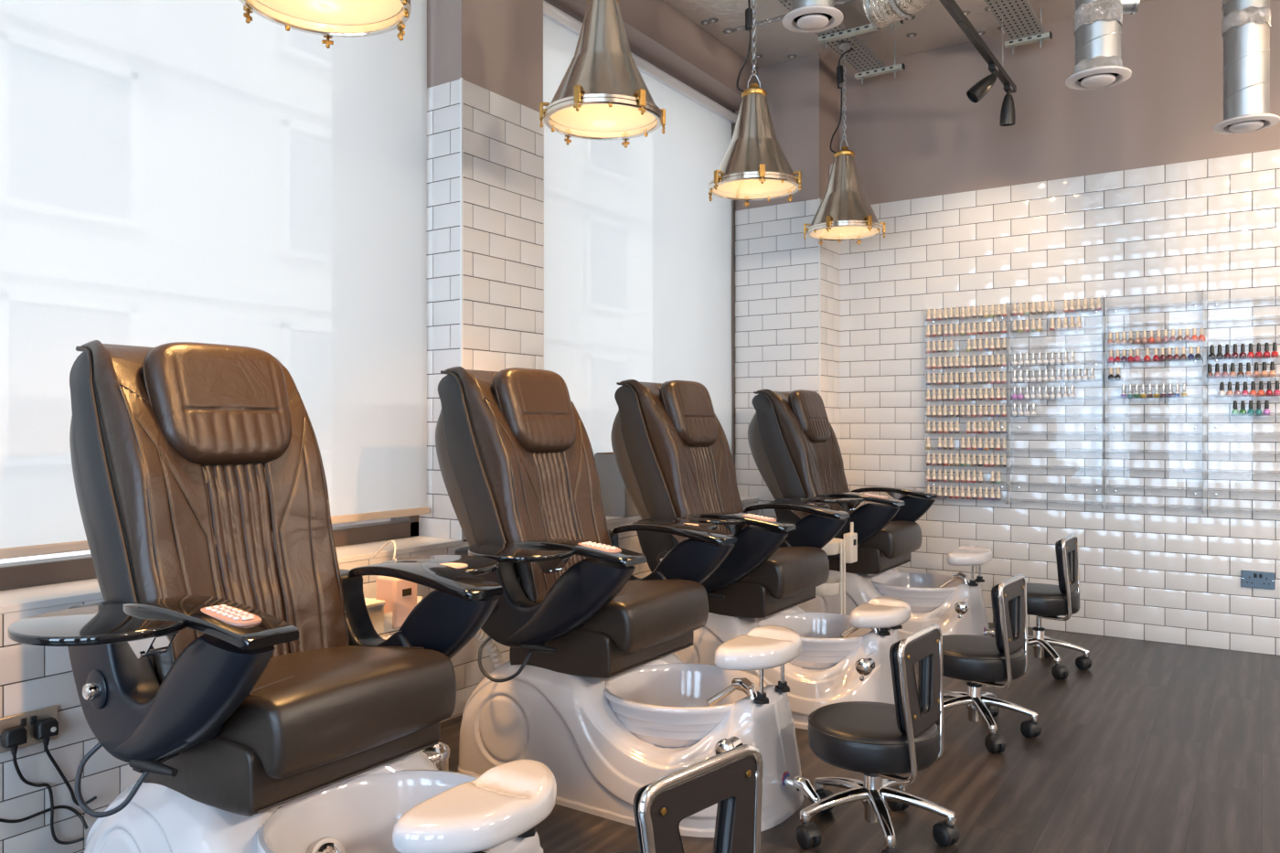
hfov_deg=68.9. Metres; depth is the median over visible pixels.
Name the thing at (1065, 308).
bottle
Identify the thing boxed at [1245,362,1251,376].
bottle
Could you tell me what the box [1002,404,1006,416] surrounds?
bottle
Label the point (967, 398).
shelf
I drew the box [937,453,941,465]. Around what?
bottle
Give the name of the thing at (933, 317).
bottle
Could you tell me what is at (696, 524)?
armrest
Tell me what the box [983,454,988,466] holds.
bottle
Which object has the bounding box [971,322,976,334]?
bottle
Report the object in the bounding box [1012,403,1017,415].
bottle
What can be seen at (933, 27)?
ceiling
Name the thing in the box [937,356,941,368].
bottle
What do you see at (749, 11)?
switch
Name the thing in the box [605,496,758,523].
windowsill
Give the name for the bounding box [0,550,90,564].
pavement
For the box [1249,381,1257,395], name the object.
bottle
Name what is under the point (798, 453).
backrest
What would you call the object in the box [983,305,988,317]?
bottle
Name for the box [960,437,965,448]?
bottle
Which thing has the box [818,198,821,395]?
trim
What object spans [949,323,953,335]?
bottle
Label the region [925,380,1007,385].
shelf
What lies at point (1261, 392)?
bottle
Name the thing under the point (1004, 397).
bottle
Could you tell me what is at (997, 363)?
bottle
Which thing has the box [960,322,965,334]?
bottle
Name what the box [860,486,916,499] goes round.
tray
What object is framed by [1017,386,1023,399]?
bottle
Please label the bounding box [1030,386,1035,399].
bottle
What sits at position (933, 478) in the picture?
bottle
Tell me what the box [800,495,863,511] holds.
tray
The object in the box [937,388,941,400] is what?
bottle
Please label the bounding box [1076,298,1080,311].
bottle
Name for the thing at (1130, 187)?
wall
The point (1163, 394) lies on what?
bottle
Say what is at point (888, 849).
caster wheel
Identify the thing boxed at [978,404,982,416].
bottle
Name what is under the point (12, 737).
plug
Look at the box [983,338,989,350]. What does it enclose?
bottle
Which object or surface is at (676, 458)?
backrest
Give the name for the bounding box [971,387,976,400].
bottle
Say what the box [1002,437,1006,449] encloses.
bottle
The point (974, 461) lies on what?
bottle
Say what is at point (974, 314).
bottle
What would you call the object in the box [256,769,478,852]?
basin
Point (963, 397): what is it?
bottle
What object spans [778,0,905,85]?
cable tray
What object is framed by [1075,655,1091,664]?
hood
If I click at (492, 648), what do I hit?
corrugated hose
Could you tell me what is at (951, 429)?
bottle
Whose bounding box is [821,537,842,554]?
shelf
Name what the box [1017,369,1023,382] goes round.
bottle
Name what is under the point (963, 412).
bottle
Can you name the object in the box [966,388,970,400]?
bottle
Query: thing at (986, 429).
bottle
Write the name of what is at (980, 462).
bottle
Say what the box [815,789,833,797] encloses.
hood
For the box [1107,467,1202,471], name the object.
shelf
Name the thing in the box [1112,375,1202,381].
shelf
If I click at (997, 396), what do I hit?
bottle
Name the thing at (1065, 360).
bottle
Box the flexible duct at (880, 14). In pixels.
[862,0,932,30]
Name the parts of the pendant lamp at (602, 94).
lamp shade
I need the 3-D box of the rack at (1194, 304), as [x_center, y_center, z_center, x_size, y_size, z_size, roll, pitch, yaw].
[2.837,-0.133,5.149,0.468,1.205,0.057,0,0,34]
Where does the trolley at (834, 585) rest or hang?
on the floor
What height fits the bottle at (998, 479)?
0.074 m
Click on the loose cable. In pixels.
(72, 809)
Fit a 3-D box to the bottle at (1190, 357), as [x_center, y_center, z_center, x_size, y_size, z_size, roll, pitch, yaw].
[2.982,-0.392,5.048,0.032,0.074,0.031,0,0,34]
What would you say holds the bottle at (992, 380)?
on the rack at (1001, 317)
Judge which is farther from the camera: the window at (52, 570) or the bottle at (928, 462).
the bottle at (928, 462)
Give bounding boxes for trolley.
[373,596,422,633]
[815,537,845,614]
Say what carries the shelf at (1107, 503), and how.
attached to the rack at (1194, 304)
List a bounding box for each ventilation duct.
[782,0,842,32]
[1065,0,1140,90]
[1213,0,1279,134]
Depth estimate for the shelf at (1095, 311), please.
5.40 m
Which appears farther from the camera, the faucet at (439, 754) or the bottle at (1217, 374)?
the bottle at (1217, 374)
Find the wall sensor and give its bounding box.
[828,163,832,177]
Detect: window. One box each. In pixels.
[0,514,419,590]
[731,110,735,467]
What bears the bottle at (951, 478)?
on the rack at (1001, 317)
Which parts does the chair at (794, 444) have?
arm panel, control knob, support rod, support rod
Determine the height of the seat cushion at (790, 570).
0.175 m
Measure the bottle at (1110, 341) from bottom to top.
0.074 m
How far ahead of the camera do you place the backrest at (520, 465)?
3.29 m
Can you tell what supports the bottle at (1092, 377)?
on the rack at (1102, 296)
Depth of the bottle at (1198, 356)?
5.02 m
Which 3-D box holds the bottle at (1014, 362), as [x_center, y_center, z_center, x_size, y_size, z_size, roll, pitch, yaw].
[2.229,-0.393,5.550,0.032,0.076,0.031,0,0,34]
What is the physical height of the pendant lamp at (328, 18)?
1.147 m
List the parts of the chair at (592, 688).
knob plate, arm panel, arm panel, control knob, support rod, support rod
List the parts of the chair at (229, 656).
knob, knob plate, arm panel, arm panel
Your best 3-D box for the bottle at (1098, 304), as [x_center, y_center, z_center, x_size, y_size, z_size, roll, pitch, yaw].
[2.605,-0.692,5.299,0.027,0.074,0.027,0,0,34]
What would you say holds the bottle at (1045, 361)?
on the rack at (1102, 296)
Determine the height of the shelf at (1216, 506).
0.016 m
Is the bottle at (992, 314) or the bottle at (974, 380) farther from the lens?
the bottle at (974, 380)
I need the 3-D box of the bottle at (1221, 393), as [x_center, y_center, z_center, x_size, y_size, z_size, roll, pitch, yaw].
[3.100,-0.193,4.969,0.032,0.077,0.031,0,0,34]
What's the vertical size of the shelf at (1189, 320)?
0.016 m
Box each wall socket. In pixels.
[0,704,57,753]
[1241,570,1275,589]
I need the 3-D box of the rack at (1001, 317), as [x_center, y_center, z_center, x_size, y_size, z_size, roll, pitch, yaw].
[1.995,-0.133,5.710,0.490,1.205,0.057,0,0,34]
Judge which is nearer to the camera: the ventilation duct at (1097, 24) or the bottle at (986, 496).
the ventilation duct at (1097, 24)
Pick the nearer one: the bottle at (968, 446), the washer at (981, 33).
the washer at (981, 33)
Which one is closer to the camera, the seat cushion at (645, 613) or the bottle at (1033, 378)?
the seat cushion at (645, 613)
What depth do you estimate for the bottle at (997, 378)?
5.59 m
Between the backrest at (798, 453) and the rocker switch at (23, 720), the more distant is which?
the backrest at (798, 453)
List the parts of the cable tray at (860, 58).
threaded rod, threaded rod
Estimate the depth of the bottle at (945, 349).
5.77 m
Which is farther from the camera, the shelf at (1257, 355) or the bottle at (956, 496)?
the bottle at (956, 496)
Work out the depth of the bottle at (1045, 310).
5.45 m
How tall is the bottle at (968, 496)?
0.074 m
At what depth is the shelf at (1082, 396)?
5.43 m
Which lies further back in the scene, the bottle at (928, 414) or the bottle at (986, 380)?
the bottle at (928, 414)
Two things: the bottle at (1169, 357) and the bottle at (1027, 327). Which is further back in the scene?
the bottle at (1027, 327)
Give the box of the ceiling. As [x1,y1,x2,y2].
[662,0,1152,68]
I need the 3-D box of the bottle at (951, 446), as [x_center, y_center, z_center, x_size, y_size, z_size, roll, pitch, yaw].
[1.921,0.108,5.755,0.027,0.074,0.027,0,0,34]
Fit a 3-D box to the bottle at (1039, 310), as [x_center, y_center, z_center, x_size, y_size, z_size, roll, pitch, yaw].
[2.345,-0.692,5.473,0.027,0.074,0.027,0,0,34]
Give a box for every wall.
[0,0,840,852]
[839,0,1279,655]
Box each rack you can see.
[925,303,1008,503]
[1010,295,1103,508]
[1106,288,1203,512]
[1206,284,1279,515]
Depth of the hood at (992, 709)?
3.81 m
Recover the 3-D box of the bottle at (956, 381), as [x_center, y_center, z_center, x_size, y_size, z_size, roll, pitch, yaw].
[1.948,-0.292,5.737,0.027,0.074,0.027,0,0,34]
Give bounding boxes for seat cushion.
[217,645,456,778]
[533,579,708,653]
[739,546,829,598]
[859,521,922,558]
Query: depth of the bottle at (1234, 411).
4.93 m
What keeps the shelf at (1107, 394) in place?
attached to the rack at (1194, 304)
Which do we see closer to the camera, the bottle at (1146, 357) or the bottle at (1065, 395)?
the bottle at (1146, 357)
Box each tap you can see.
[784,775,820,803]
[984,629,995,637]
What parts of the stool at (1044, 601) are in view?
leg, gas rod, seat, leg, leg, plate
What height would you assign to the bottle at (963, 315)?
0.074 m
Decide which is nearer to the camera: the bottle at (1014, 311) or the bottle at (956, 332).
the bottle at (1014, 311)
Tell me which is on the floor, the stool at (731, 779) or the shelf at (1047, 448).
the stool at (731, 779)
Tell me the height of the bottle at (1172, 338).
0.074 m
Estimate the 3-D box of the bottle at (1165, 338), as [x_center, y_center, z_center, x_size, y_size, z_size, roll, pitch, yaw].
[2.882,-0.492,5.114,0.032,0.074,0.031,0,0,34]
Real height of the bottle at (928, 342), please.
0.074 m
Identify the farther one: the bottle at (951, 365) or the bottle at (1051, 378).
the bottle at (951, 365)
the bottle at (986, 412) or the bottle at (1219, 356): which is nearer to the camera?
the bottle at (1219, 356)
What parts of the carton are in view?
carton lid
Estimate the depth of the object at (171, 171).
3.15 m
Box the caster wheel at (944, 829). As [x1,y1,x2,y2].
[932,820,959,839]
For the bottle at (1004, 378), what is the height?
0.074 m
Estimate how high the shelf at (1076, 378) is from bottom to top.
0.016 m
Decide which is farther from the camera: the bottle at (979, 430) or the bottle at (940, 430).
the bottle at (940, 430)
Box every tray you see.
[7,604,186,658]
[382,554,499,575]
[468,543,574,574]
[675,513,750,533]
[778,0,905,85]
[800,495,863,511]
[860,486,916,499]
[983,0,1052,53]
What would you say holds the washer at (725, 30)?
in the ceiling
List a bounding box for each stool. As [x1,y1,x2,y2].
[613,744,762,852]
[796,623,959,852]
[942,574,1041,753]
[1008,533,1091,679]
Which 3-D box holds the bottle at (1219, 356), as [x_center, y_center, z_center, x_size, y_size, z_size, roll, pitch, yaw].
[3.091,-0.393,4.975,0.032,0.077,0.031,0,0,34]
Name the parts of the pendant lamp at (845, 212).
power cord, chain, lamp shade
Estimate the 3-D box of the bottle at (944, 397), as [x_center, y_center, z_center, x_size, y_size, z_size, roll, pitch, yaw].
[1.891,-0.192,5.775,0.027,0.074,0.027,0,0,34]
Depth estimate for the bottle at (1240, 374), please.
4.92 m
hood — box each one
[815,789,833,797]
[984,733,1005,744]
[989,705,999,712]
[1020,719,1041,732]
[1051,664,1067,671]
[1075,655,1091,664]
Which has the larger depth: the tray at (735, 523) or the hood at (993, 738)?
the tray at (735, 523)
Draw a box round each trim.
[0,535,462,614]
[459,77,463,540]
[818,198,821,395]
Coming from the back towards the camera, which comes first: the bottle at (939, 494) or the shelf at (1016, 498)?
the bottle at (939, 494)
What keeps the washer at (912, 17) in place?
in the ceiling
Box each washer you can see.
[700,19,710,24]
[707,17,718,22]
[723,28,734,32]
[755,53,762,58]
[787,53,797,58]
[904,15,915,20]
[906,32,917,37]
[962,10,970,15]
[977,31,985,35]
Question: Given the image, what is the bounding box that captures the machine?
[843,522,857,563]
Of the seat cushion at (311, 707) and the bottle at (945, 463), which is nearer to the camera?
the seat cushion at (311, 707)
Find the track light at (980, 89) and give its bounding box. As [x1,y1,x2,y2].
[938,0,1016,126]
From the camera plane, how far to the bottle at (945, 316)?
5.77 m
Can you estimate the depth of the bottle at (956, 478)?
5.73 m
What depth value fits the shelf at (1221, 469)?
4.91 m
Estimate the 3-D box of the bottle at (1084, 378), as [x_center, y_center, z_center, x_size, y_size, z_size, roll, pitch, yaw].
[2.547,-0.293,5.337,0.032,0.076,0.031,0,0,34]
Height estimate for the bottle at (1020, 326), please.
0.074 m
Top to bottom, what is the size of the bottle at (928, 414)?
0.074 m
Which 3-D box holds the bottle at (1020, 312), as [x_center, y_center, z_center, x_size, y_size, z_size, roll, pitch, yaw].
[2.258,-0.692,5.530,0.027,0.074,0.027,0,0,34]
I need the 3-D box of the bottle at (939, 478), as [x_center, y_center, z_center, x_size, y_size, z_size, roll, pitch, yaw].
[1.863,0.308,5.794,0.027,0.074,0.027,0,0,34]
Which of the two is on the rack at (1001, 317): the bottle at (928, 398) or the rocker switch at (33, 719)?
the bottle at (928, 398)
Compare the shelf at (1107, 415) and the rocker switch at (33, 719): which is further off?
the shelf at (1107, 415)
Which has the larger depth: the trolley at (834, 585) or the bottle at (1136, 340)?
the bottle at (1136, 340)
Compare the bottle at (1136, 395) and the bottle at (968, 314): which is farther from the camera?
the bottle at (968, 314)
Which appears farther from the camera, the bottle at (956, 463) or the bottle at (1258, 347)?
the bottle at (956, 463)
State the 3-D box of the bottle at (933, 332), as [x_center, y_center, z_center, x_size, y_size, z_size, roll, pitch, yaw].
[1.834,-0.592,5.813,0.027,0.074,0.027,0,0,34]
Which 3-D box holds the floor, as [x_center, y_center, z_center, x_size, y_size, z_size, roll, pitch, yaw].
[0.860,1.250,0.749,7.400,0.100,10.200,0,0,34]
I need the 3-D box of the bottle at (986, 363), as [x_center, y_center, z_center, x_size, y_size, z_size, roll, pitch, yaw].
[2.095,-0.392,5.639,0.027,0.074,0.027,0,0,34]
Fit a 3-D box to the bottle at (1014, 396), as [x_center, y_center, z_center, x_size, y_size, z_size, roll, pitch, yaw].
[2.229,-0.193,5.550,0.032,0.076,0.031,0,0,34]
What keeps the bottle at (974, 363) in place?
on the rack at (1001, 317)
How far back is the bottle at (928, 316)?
5.82 m
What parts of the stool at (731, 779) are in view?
seat, plate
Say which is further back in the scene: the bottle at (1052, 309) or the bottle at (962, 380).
the bottle at (962, 380)
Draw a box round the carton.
[364,597,384,634]
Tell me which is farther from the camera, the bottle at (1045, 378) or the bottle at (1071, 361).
the bottle at (1045, 378)
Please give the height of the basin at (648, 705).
0.264 m
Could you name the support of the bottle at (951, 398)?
on the rack at (1001, 317)
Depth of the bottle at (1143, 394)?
5.17 m
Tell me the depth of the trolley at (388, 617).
2.88 m
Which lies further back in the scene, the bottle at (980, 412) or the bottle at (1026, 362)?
the bottle at (980, 412)
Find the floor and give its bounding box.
[80,622,1279,852]
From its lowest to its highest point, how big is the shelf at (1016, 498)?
0.016 m
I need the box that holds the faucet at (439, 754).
[422,741,449,771]
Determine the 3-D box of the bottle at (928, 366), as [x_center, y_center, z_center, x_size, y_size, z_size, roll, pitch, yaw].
[1.805,-0.392,5.832,0.027,0.074,0.027,0,0,34]
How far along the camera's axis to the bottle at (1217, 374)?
4.97 m
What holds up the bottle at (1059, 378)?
on the rack at (1102, 296)
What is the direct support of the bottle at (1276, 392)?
on the rack at (1214, 304)
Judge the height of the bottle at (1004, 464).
0.074 m
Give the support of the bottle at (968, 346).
on the rack at (1001, 317)
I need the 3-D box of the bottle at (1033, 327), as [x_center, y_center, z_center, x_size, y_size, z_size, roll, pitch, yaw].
[2.316,-0.592,5.492,0.027,0.074,0.027,0,0,34]
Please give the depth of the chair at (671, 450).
4.06 m
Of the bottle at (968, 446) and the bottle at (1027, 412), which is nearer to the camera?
the bottle at (1027, 412)
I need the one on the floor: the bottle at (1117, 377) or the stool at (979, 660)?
the stool at (979, 660)
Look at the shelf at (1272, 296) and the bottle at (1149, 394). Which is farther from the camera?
the bottle at (1149, 394)
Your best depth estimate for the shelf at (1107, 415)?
5.23 m
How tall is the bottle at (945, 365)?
0.074 m
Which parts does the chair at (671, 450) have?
knob plate, arm panel, arm panel, control knob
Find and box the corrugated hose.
[382,629,504,668]
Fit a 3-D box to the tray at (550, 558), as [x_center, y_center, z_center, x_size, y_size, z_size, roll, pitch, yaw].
[-0.376,0.418,2.870,0.336,0.073,0.282,0,0,34]
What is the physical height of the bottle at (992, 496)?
0.074 m
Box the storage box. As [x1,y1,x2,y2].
[594,452,639,517]
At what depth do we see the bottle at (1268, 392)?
4.85 m
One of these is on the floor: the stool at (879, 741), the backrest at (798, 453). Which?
the stool at (879, 741)
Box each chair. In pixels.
[7,340,556,852]
[435,366,820,837]
[610,379,911,729]
[747,389,995,639]
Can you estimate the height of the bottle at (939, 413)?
0.074 m
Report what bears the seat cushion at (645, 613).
on the chair at (592, 688)
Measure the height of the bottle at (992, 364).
0.074 m
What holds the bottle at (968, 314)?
on the rack at (1001, 317)
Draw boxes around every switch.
[21,717,26,726]
[30,715,36,725]
[745,8,752,31]
[836,64,842,84]
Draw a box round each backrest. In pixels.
[78,340,349,685]
[444,366,610,602]
[619,379,743,534]
[756,389,853,514]
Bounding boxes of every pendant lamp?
[238,0,410,48]
[539,0,665,148]
[708,0,801,207]
[803,42,885,245]
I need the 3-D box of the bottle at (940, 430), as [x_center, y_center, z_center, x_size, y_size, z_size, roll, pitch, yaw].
[1.863,0.008,5.793,0.027,0.074,0.027,0,0,34]
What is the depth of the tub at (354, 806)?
2.06 m
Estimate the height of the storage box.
0.331 m
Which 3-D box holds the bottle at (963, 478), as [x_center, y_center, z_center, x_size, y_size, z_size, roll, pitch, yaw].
[1.979,0.308,5.716,0.027,0.074,0.027,0,0,34]
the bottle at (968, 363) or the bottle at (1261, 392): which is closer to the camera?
the bottle at (1261, 392)
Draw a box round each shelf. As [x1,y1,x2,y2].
[815,576,840,596]
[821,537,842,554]
[925,313,1007,321]
[925,330,1006,338]
[925,347,1007,353]
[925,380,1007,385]
[925,447,1003,450]
[925,462,1006,467]
[925,479,1008,484]
[926,363,1006,369]
[926,397,997,401]
[936,495,1007,501]
[1010,325,1102,333]
[1010,342,1101,350]
[1010,498,1101,504]
[1011,307,1102,316]
[1011,360,1101,366]
[1011,464,1101,469]
[1011,481,1101,487]
[1012,378,1102,383]
[1017,395,1096,400]
[1024,448,1101,451]
[1107,300,1202,310]
[1107,320,1202,328]
[1107,338,1202,346]
[1107,357,1202,363]
[1107,394,1198,398]
[1107,415,1197,416]
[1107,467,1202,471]
[1107,484,1202,490]
[1107,502,1202,509]
[1110,448,1199,453]
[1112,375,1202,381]
[1207,296,1279,304]
[1207,315,1279,323]
[1207,334,1279,341]
[1207,354,1279,360]
[1207,373,1279,378]
[1207,393,1279,397]
[1207,469,1279,473]
[1207,488,1279,493]
[1207,506,1279,512]
[1222,450,1264,454]
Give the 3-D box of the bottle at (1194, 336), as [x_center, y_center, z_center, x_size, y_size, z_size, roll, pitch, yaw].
[2.995,-0.492,5.039,0.032,0.074,0.031,0,0,34]
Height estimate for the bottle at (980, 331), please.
0.074 m
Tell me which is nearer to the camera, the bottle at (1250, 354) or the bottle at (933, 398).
the bottle at (1250, 354)
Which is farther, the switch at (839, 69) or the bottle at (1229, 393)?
the switch at (839, 69)
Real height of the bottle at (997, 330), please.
0.074 m
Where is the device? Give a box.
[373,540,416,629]
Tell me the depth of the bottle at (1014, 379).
5.54 m
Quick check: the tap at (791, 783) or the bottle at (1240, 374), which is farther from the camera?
the bottle at (1240, 374)
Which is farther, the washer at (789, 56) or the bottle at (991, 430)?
the washer at (789, 56)
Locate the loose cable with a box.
[0,805,88,829]
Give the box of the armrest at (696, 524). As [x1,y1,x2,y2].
[632,519,716,542]
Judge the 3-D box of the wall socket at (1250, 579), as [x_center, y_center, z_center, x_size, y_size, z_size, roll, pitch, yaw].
[3.250,0.811,4.904,0.148,0.088,0.015,0,0,34]
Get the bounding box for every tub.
[83,750,543,852]
[458,652,804,837]
[673,605,900,729]
[798,567,989,639]
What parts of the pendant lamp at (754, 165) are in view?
power cord, chain, lamp shade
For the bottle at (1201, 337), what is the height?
0.074 m
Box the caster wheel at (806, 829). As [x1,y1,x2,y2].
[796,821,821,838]
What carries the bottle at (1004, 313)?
on the rack at (1001, 317)
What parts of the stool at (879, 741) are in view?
leg, leg, seat, leg, leg, leg, plate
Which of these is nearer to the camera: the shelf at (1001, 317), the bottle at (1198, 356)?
the bottle at (1198, 356)
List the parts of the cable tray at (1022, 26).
threaded rod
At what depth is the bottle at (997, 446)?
5.59 m
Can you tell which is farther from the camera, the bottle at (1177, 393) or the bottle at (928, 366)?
the bottle at (928, 366)
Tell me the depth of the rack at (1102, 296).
5.36 m
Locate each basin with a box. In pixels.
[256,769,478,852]
[603,662,766,747]
[757,611,872,669]
[869,572,962,612]
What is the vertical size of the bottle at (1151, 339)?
0.074 m
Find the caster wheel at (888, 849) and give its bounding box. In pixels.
[881,847,903,852]
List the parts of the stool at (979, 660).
leg, leg, seat, leg, leg, leg, plate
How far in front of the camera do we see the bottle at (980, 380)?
5.65 m
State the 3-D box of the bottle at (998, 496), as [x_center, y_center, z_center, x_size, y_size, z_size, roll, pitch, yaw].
[2.153,0.408,5.600,0.027,0.074,0.027,0,0,34]
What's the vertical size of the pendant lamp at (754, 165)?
1.115 m
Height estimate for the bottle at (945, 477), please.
0.074 m
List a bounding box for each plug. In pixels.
[0,725,84,844]
[33,716,96,806]
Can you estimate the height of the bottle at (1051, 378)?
0.076 m
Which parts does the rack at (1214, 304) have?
panel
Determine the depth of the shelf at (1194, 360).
5.13 m
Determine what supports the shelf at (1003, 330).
attached to the rack at (1001, 317)
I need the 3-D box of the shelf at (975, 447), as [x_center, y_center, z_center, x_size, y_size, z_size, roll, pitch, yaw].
[1.994,0.141,5.708,0.482,0.016,0.052,0,0,34]
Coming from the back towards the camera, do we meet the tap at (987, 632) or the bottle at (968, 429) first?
the bottle at (968, 429)
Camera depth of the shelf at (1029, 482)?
5.42 m
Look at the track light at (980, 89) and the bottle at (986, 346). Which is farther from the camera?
the bottle at (986, 346)
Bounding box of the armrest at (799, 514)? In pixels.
[759,501,828,519]
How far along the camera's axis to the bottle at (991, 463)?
5.61 m
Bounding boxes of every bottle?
[926,309,930,320]
[926,325,930,336]
[926,341,930,352]
[926,357,930,368]
[926,373,930,384]
[926,389,930,400]
[926,405,930,416]
[926,421,930,432]
[926,437,930,448]
[926,452,930,464]
[926,469,930,480]
[931,309,936,319]
[931,324,936,336]
[931,341,936,352]
[931,356,936,368]
[931,373,936,384]
[931,388,936,400]
[931,405,936,416]
[931,420,936,432]
[931,453,936,465]
[931,469,936,480]
[931,485,936,494]
[937,308,941,319]
[937,324,941,336]
[937,340,941,351]
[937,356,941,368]
[937,373,941,384]
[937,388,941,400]
[937,405,941,416]
[937,437,941,448]
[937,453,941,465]
[937,469,941,480]
[937,485,941,497]
[938,421,942,432]
[942,388,947,400]
[942,405,947,416]
[942,437,947,448]
[943,308,948,319]
[943,323,948,335]
[943,340,948,351]
[943,356,948,368]
[943,372,948,383]
[943,420,948,433]
[943,453,948,465]
[943,469,948,481]
[943,485,948,497]
[949,307,953,319]
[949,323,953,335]
[949,340,953,351]
[949,356,953,367]
[949,372,953,383]
[949,388,953,400]
[949,405,953,416]
[949,420,953,433]
[949,437,953,448]
[949,453,953,465]
[949,469,953,481]
[949,485,953,498]
[954,307,959,319]
[954,323,959,335]
[954,355,959,367]
[954,372,959,383]
[954,388,959,400]
[954,405,959,416]
[954,420,959,433]
[954,453,959,465]
[954,469,959,481]
[954,486,959,498]
[960,307,965,318]
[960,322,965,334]
[960,355,964,367]
[960,372,964,383]
[960,388,965,400]
[960,405,965,416]
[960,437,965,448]
[960,453,964,465]
[960,469,965,481]
[960,486,964,498]
[966,306,970,318]
[966,322,970,334]
[966,339,970,351]
[966,355,970,367]
[966,372,970,383]
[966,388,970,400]
[966,404,970,416]
[966,420,970,433]
[966,437,970,449]
[966,453,970,466]
[966,469,970,481]
[966,486,970,498]
[971,306,976,318]
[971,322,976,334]
[971,339,976,351]
[971,355,976,367]
[971,372,976,383]
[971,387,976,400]
[971,404,976,416]
[971,420,976,433]
[971,437,976,449]
[971,453,976,466]
[971,469,976,482]
[971,486,976,499]
[977,338,982,350]
[977,354,982,366]
[977,420,982,433]
[977,437,982,449]
[978,305,982,317]
[978,321,982,333]
[978,371,982,383]
[978,387,982,400]
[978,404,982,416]
[978,453,982,466]
[978,469,982,482]
[978,486,982,499]
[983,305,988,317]
[983,321,988,333]
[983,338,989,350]
[983,354,988,366]
[983,371,988,383]
[983,387,988,399]
[983,404,988,416]
[983,420,988,433]
[983,437,988,449]
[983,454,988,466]
[983,487,988,499]
[989,387,994,399]
[989,420,994,433]
[989,437,994,449]
[989,454,994,466]
[990,304,994,316]
[990,320,994,333]
[990,338,994,350]
[990,354,994,366]
[990,371,994,383]
[990,404,994,416]
[990,470,994,482]
[990,487,994,499]
[995,320,1000,332]
[995,337,1000,350]
[995,353,1000,366]
[995,371,1000,383]
[995,387,1000,399]
[995,404,1000,416]
[995,420,1000,433]
[995,437,1001,449]
[995,454,1000,466]
[996,304,1001,316]
[996,470,1001,483]
[996,487,1001,500]
[1002,303,1006,316]
[1002,320,1006,332]
[1002,337,1006,349]
[1002,353,1006,366]
[1002,370,1006,383]
[1002,387,1006,399]
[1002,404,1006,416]
[1002,420,1006,433]
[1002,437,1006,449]
[1002,454,1006,466]
[1012,303,1016,315]
[1012,320,1016,331]
[1012,352,1017,365]
[1012,370,1017,383]
[1012,386,1017,399]
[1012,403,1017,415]
[1017,352,1023,365]
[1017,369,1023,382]
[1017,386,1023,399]
[1017,403,1023,415]
[1018,302,1023,314]
[1018,320,1023,331]
[1024,302,1029,314]
[1024,319,1029,331]
[1024,352,1029,365]
[1024,369,1029,382]
[1024,386,1029,399]
[1024,403,1029,415]
[1030,301,1035,314]
[1030,319,1035,330]
[1030,352,1035,364]
[1030,369,1035,382]
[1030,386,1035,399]
[1030,403,1035,415]
[1036,301,1042,313]
[1036,318,1042,330]
[1036,352,1042,364]
[1036,369,1042,382]
[1036,385,1042,399]
[1043,300,1048,313]
[1043,352,1048,364]
[1043,369,1048,382]
[1043,385,1048,399]
[1049,300,1055,312]
[1049,318,1055,330]
[1049,352,1055,364]
[1049,368,1055,382]
[1049,385,1055,398]
[1056,317,1061,330]
[1056,351,1061,364]
[1056,368,1061,381]
[1056,385,1061,398]
[1062,299,1067,311]
[1062,317,1067,329]
[1062,351,1067,363]
[1062,368,1067,381]
[1062,385,1067,398]
[1068,351,1075,363]
[1068,368,1075,381]
[1068,385,1075,398]
[1069,298,1074,311]
[1069,316,1074,329]
[1075,367,1081,381]
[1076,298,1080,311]
[1076,316,1080,329]
[1081,367,1087,381]
[1082,298,1087,310]
[1088,298,1094,310]
[1088,367,1094,381]
[1096,297,1100,309]
[1107,331,1113,344]
[1108,349,1113,362]
[1108,367,1113,380]
[1113,331,1119,344]
[1114,349,1120,362]
[1114,367,1120,380]
[1120,330,1126,344]
[1120,349,1127,362]
[1120,384,1126,397]
[1127,330,1133,343]
[1127,349,1133,362]
[1127,384,1132,397]
[1133,348,1140,362]
[1133,384,1139,397]
[1134,330,1141,343]
[1140,384,1145,397]
[1141,330,1147,343]
[1143,348,1150,361]
[1147,384,1152,397]
[1148,330,1154,342]
[1152,347,1159,361]
[1153,384,1159,397]
[1154,329,1162,342]
[1159,347,1165,361]
[1160,383,1166,397]
[1162,329,1168,342]
[1165,347,1173,360]
[1167,383,1173,397]
[1169,329,1175,341]
[1173,347,1179,360]
[1173,383,1180,396]
[1176,328,1183,341]
[1180,346,1186,360]
[1181,383,1186,396]
[1184,328,1190,341]
[1187,346,1194,360]
[1191,327,1197,341]
[1194,346,1201,359]
[1198,327,1205,341]
[1205,363,1213,378]
[1208,344,1215,359]
[1214,362,1220,377]
[1216,344,1223,359]
[1218,382,1225,396]
[1221,362,1228,377]
[1223,344,1230,358]
[1226,382,1233,396]
[1228,362,1236,377]
[1231,343,1238,358]
[1231,400,1238,415]
[1234,382,1240,395]
[1237,362,1244,377]
[1238,343,1246,358]
[1238,400,1246,415]
[1241,381,1248,395]
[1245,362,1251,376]
[1247,342,1254,357]
[1247,400,1254,415]
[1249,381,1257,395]
[1252,362,1259,376]
[1255,342,1262,357]
[1255,400,1262,415]
[1257,381,1264,395]
[1260,362,1268,376]
[1262,342,1269,357]
[1262,400,1269,415]
[1265,381,1272,395]
[1269,362,1276,376]
[1270,341,1278,357]
[1273,381,1279,395]

